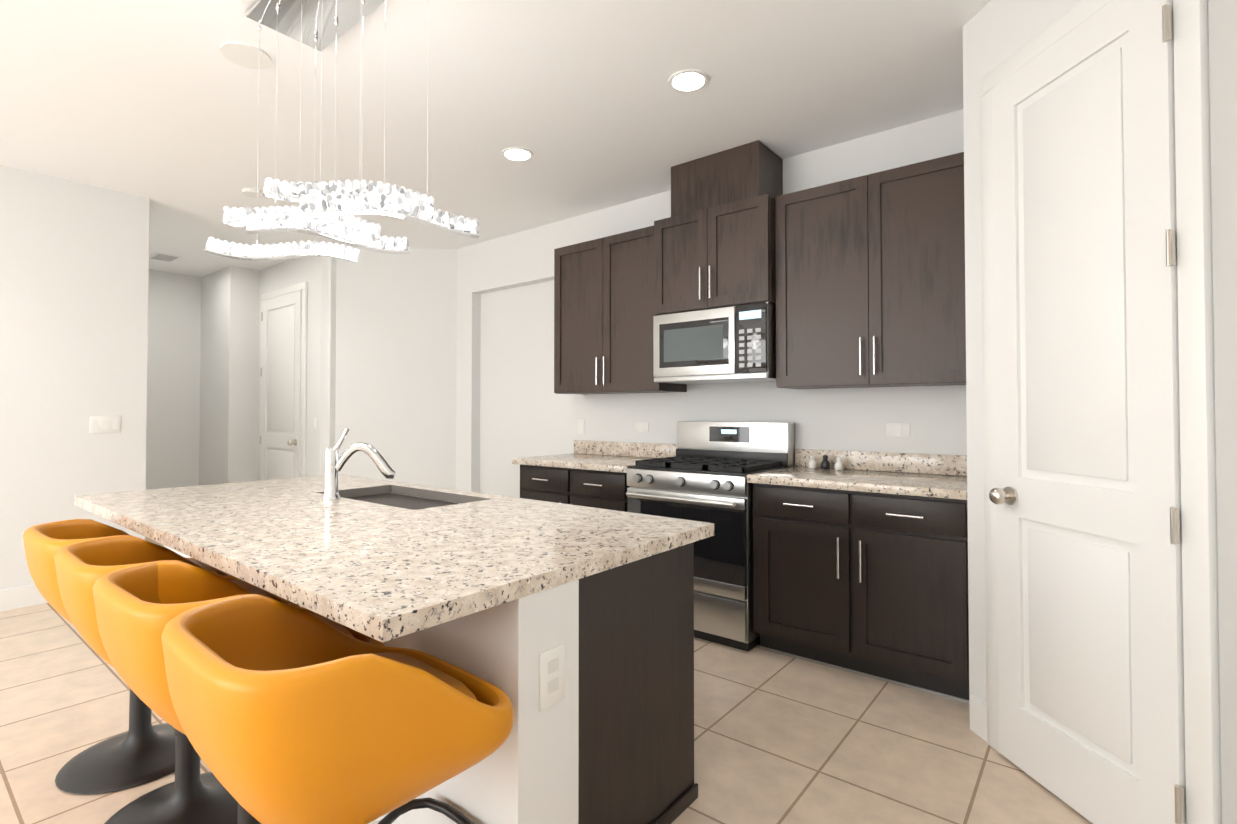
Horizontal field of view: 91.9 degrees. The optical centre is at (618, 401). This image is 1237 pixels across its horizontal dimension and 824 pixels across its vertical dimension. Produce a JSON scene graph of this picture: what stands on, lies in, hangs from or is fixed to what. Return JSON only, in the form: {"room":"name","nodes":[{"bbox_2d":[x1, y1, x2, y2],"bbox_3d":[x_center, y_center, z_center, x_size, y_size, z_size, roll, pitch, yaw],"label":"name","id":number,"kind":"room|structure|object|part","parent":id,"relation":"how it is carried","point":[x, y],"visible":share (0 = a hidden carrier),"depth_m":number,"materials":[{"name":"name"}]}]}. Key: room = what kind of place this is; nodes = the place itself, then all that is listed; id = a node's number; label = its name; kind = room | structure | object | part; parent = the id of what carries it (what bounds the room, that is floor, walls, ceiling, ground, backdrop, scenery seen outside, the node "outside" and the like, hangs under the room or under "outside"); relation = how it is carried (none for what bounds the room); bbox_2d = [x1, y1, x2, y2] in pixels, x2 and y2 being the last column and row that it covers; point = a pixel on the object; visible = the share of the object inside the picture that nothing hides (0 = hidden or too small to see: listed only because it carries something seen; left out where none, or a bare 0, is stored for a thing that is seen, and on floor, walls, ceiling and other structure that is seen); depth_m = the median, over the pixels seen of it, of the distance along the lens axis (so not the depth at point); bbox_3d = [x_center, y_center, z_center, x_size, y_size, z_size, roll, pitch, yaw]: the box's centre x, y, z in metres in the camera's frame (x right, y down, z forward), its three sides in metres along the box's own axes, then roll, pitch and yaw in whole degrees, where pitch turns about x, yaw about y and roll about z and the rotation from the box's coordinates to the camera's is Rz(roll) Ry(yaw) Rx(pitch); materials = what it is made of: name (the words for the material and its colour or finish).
{"room":"kitchen","nodes":[
{"label":"kitchen","id":0,"kind":"room"},
{"bbox_2d":[0,0,990,276],"bbox_3d":[-2.752,-1.537,2.809,11.000,0.080,9.200,-1,-1,39],"label":"ceiling","id":1,"kind":"structure","parent":0,"point":[580,100],"depth_m":2.94,"materials":[{"name":"white paint"}]},
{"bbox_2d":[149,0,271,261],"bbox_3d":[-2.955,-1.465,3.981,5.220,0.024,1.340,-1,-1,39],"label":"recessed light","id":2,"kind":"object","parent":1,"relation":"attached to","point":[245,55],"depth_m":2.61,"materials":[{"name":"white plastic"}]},
{"bbox_2d":[221,219,244,226],"bbox_3d":[-3.120,-1.456,4.866,0.183,0.010,0.183,0,-1,0],"label":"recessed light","id":3,"kind":"object","parent":1,"relation":"in","point":[223,219],"depth_m":4.92,"materials":[{"name":"white"}]},
{"bbox_2d":[204,0,479,263],"bbox_3d":[-0.920,-1.030,2.073,1.328,0.958,0.500,-1,-1,39],"label":"chandelier","id":4,"kind":"object","parent":1,"relation":"hanging from","point":[320,25],"visible":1,"depth_m":2.19,"materials":[{"name":"clear glass"}]},
{"bbox_2d":[502,147,532,160],"bbox_3d":[-0.604,-1.479,3.578,0.183,0.010,0.183,0,-1,0],"label":"recessed light","id":5,"kind":"object","parent":1,"relation":"in","point":[512,153],"depth_m":3.56,"materials":[{"name":"white"}]},
{"bbox_2d":[668,69,707,91],"bbox_3d":[0.325,-1.492,2.786,0.183,0.010,0.183,0,-1,0],"label":"recessed light","id":6,"kind":"object","parent":1,"relation":"in","point":[690,80],"depth_m":2.77,"materials":[{"name":"white"}]},
{"bbox_2d":[0,537,1092,823],"bbox_3d":[-2.752,1.312,2.760,11.000,0.060,9.200,-1,-1,39],"label":"floor","id":7,"kind":"structure","parent":0,"point":[782,739],"depth_m":2.23,"materials":[{"name":"tile"}]},
{"bbox_2d":[23,519,238,794],"bbox_3d":[-1.729,0.851,2.141,0.548,0.841,0.559,-1,-1,37],"label":"stool","id":8,"kind":"object","parent":7,"relation":"on","point":[141,751],"visible":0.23,"depth_m":2.06,"materials":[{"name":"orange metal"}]},
{"bbox_3d":[-1.729,0.591,2.146,0.548,0.321,0.559,-1,-1,37],"label":"seat","id":9,"kind":"part","parent":8,"relation":"part of","materials":[{"name":"orange leather"}]},
{"bbox_2d":[54,536,299,823],"bbox_3d":[-1.330,0.846,1.824,0.548,0.841,0.559,-1,-1,40],"label":"stool","id":10,"kind":"object","parent":7,"relation":"on","point":[190,794],"visible":0.48,"depth_m":1.78,"materials":[{"name":"orange metal"}]},
{"bbox_3d":[-1.330,0.586,1.828,0.548,0.321,0.559,-1,-1,40],"label":"seat","id":11,"kind":"part","parent":10,"relation":"part of","materials":[{"name":"orange leather"}]},
{"bbox_2d":[93,560,383,823],"bbox_3d":[-0.947,0.840,1.518,0.548,0.841,0.559,-1,-1,37],"label":"stool","id":12,"kind":"object","parent":7,"relation":"on","point":[134,615],"visible":0.1,"depth_m":1.27,"materials":[{"name":"orange metal"}]},
{"bbox_3d":[-0.947,0.580,1.523,0.548,0.321,0.559,-1,-1,37],"label":"seat","id":13,"kind":"part","parent":12,"relation":"part of","materials":[{"name":"orange leather"}]},
{"bbox_2d":[162,595,512,823],"bbox_3d":[-0.548,0.835,1.201,0.548,0.841,0.559,-1,-1,40],"label":"stool","id":14,"kind":"object","parent":7,"relation":"on","point":[287,713],"visible":1,"depth_m":0.99,"materials":[{"name":"orange metal"}]},
{"bbox_2d":[164,490,713,823],"bbox_3d":[-0.950,0.864,2.404,2.521,0.824,0.830,-1,-1,39],"label":"kitchen island","id":15,"kind":"object","parent":7,"relation":"on","point":[568,629],"depth_m":1.54,"materials":[{"name":"brown wood"}]},
{"bbox_2d":[74,474,713,645],"bbox_3d":[-1.048,0.433,2.322,2.550,0.046,1.184,-1,-1,39],"label":"island countertop","id":16,"kind":"structure","parent":15,"relation":"on","point":[381,572],"depth_m":1.74,"materials":[{"name":"beige stone"}]},
{"bbox_2d":[322,427,395,499],"bbox_3d":[-1.118,0.261,2.579,0.206,0.304,0.247,-1,-1,39],"label":"faucet","id":17,"kind":"object","parent":16,"relation":"on","point":[334,463],"visible":1,"depth_m":2.54,"materials":[{"name":"silver metal"}]},
{"bbox_2d":[520,464,628,511],"bbox_3d":[-0.128,0.868,4.114,0.985,0.875,0.618,-1,-1,39],"label":"base cabinet","id":18,"kind":"object","parent":7,"relation":"on","point":[572,486],"depth_m":3.84,"materials":[{"name":"brown wood"}]},
{"bbox_2d":[512,452,663,471],"bbox_3d":[-0.144,0.410,4.113,1.011,0.040,0.652,-1,-1,39],"label":"countertop","id":19,"kind":"structure","parent":18,"relation":"on","point":[585,460],"depth_m":3.97,"materials":[{"name":"beige stone"}]},
{"bbox_2d":[626,421,794,651],"bbox_3d":[0.532,0.708,3.521,0.766,1.175,0.709,-1,-1,39],"label":"range","id":20,"kind":"object","parent":7,"relation":"on","point":[705,471],"visible":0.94,"depth_m":3.23,"materials":[{"name":"silver metal"}]},
{"bbox_2d":[753,484,968,703],"bbox_3d":[1.267,0.849,3.003,1.001,0.875,0.618,-1,-1,39],"label":"base cabinet","id":21,"kind":"object","parent":7,"relation":"on","point":[860,563],"depth_m":2.73,"materials":[{"name":"brown wood"}]},
{"bbox_2d":[747,464,966,499],"bbox_3d":[1.253,0.391,3.000,1.009,0.040,0.652,-1,-1,39],"label":"countertop","id":22,"kind":"structure","parent":21,"relation":"on","point":[932,484],"depth_m":2.85,"materials":[{"name":"beige stone"}]},
{"bbox_2d":[808,455,816,467],"bbox_3d":[1.110,0.341,3.427,0.047,0.074,0.047,-1,-1,30],"label":"decorative figurine","id":23,"kind":"object","parent":22,"relation":"on","point":[811,464],"depth_m":3.41,"materials":[{"name":"white ceramic"}]},
{"bbox_2d":[821,454,829,468],"bbox_3d":[1.169,0.337,3.380,0.052,0.081,0.052,-1,-1,30],"label":"decorative figurine","id":24,"kind":"object","parent":22,"relation":"on","point":[825,463],"depth_m":3.37,"materials":[{"name":"black ceramic"}]},
{"bbox_2d":[834,456,842,469],"bbox_3d":[1.227,0.340,3.334,0.047,0.074,0.047,-1,-1,30],"label":"decorative figurine","id":25,"kind":"object","parent":22,"relation":"on","point":[838,465],"depth_m":3.32,"materials":[{"name":"white ceramic"}]},
{"bbox_2d":[0,0,1236,823],"bbox_3d":[-2.987,-0.113,2.473,8.460,2.780,7.220,-1,-1,39],"label":"wall","id":26,"kind":"structure","parent":0,"point":[432,366],"depth_m":4.19,"materials":[{"name":"white paint"}]},
{"bbox_2d":[22,531,24,549],"bbox_3d":[-3.758,0.881,3.825,0.007,0.118,0.075,-1,-1,39],"label":"outlet","id":27,"kind":"object","parent":26,"relation":"attached to","point":[23,548],"depth_m":3.80,"materials":[{"name":"white plastic"}]},
{"bbox_2d":[89,416,120,432],"bbox_3d":[-3.533,0.156,4.119,0.007,0.118,0.165,-1,-1,39],"label":"light switch","id":28,"kind":"object","parent":26,"relation":"attached to","point":[104,424],"depth_m":4.11,"materials":[{"name":"white plastic"}]},
{"bbox_2d":[260,290,301,479],"bbox_3d":[-3.453,0.123,6.055,0.898,2.408,0.109,-1,-1,39],"label":"hall door","id":29,"kind":"structure","parent":26,"relation":"in","point":[280,374],"depth_m":6.06,"materials":[{"name":"white wood"}]},
{"bbox_2d":[314,417,317,429],"bbox_3d":[-2.858,0.202,5.646,0.075,0.118,0.007,-1,-1,39],"label":"light switch","id":30,"kind":"object","parent":26,"relation":"attached to","point":[315,418],"depth_m":5.64,"materials":[{"name":"white plastic"}]},
{"bbox_2d":[577,419,584,434],"bbox_3d":[-0.290,0.195,4.649,0.075,0.118,0.007,-1,-1,39],"label":"outlet","id":31,"kind":"object","parent":26,"relation":"attached to","point":[581,422],"depth_m":4.64,"materials":[{"name":"white plastic"}]},
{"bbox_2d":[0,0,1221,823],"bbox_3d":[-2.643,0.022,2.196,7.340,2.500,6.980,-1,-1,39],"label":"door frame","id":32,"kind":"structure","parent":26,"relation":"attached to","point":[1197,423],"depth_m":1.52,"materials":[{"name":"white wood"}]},
{"bbox_2d":[554,226,686,394],"bbox_3d":[-0.007,-0.598,4.231,0.941,1.067,0.323,-1,-1,39],"label":"upper cabinet","id":33,"kind":"object","parent":26,"relation":"attached to","point":[603,322],"depth_m":4.09,"materials":[{"name":"brown wood"}]},
{"bbox_2d":[635,422,647,432],"bbox_3d":[0.166,0.182,4.286,0.118,0.075,0.007,-1,-1,39],"label":"outlet","id":34,"kind":"object","parent":26,"relation":"attached to","point":[641,427],"depth_m":4.28,"materials":[{"name":"white plastic"}]},
{"bbox_2d":[650,188,773,315],"bbox_3d":[0.644,-0.844,3.672,0.771,0.595,0.393,-1,-1,39],"label":"upper cabinet","id":35,"kind":"object","parent":26,"relation":"attached to","point":[720,254],"depth_m":3.49,"materials":[{"name":"brown wood"}]},
{"bbox_2d":[653,302,775,384],"bbox_3d":[0.636,-0.332,3.654,0.757,0.416,0.412,-1,-1,39],"label":"microwave","id":36,"kind":"object","parent":35,"relation":"attached to","point":[734,344],"visible":1,"depth_m":3.46,"materials":[{"name":"silver metal"}]},
{"bbox_2d":[671,140,782,211],"bbox_3d":[0.664,-1.310,3.703,0.595,0.337,0.332,-1,-1,39],"label":"upper cabinet","id":37,"kind":"object","parent":26,"relation":"attached to","point":[749,167],"depth_m":3.55,"materials":[{"name":"brown wood"}]},
{"bbox_2d":[574,440,966,475],"bbox_3d":[0.751,0.334,3.805,2.796,0.101,0.021,-1,-1,39],"label":"backsplash","id":38,"kind":"structure","parent":26,"relation":"attached to","point":[878,461],"depth_m":3.34,"materials":[{"name":"beige stone"}]},
{"bbox_2d":[774,152,965,388],"bbox_3d":[1.360,-0.617,3.142,0.996,1.067,0.323,-1,-1,39],"label":"upper cabinet","id":39,"kind":"object","parent":26,"relation":"attached to","point":[858,282],"depth_m":3.00,"materials":[{"name":"brown wood"}]},
{"bbox_2d":[886,423,909,437],"bbox_3d":[1.505,0.152,3.219,0.118,0.075,0.007,-1,-1,39],"label":"outlet","id":40,"kind":"object","parent":26,"relation":"attached to","point":[893,429],"depth_m":3.22,"materials":[{"name":"white plastic"}]},
{"bbox_2d":[989,0,1185,823],"bbox_3d":[1.411,0.051,1.863,0.480,2.408,0.478,-1,-1,39],"label":"pantry door","id":41,"kind":"structure","parent":26,"relation":"in","point":[1085,495],"depth_m":1.79,"materials":[{"name":"white wood"}]}
]}

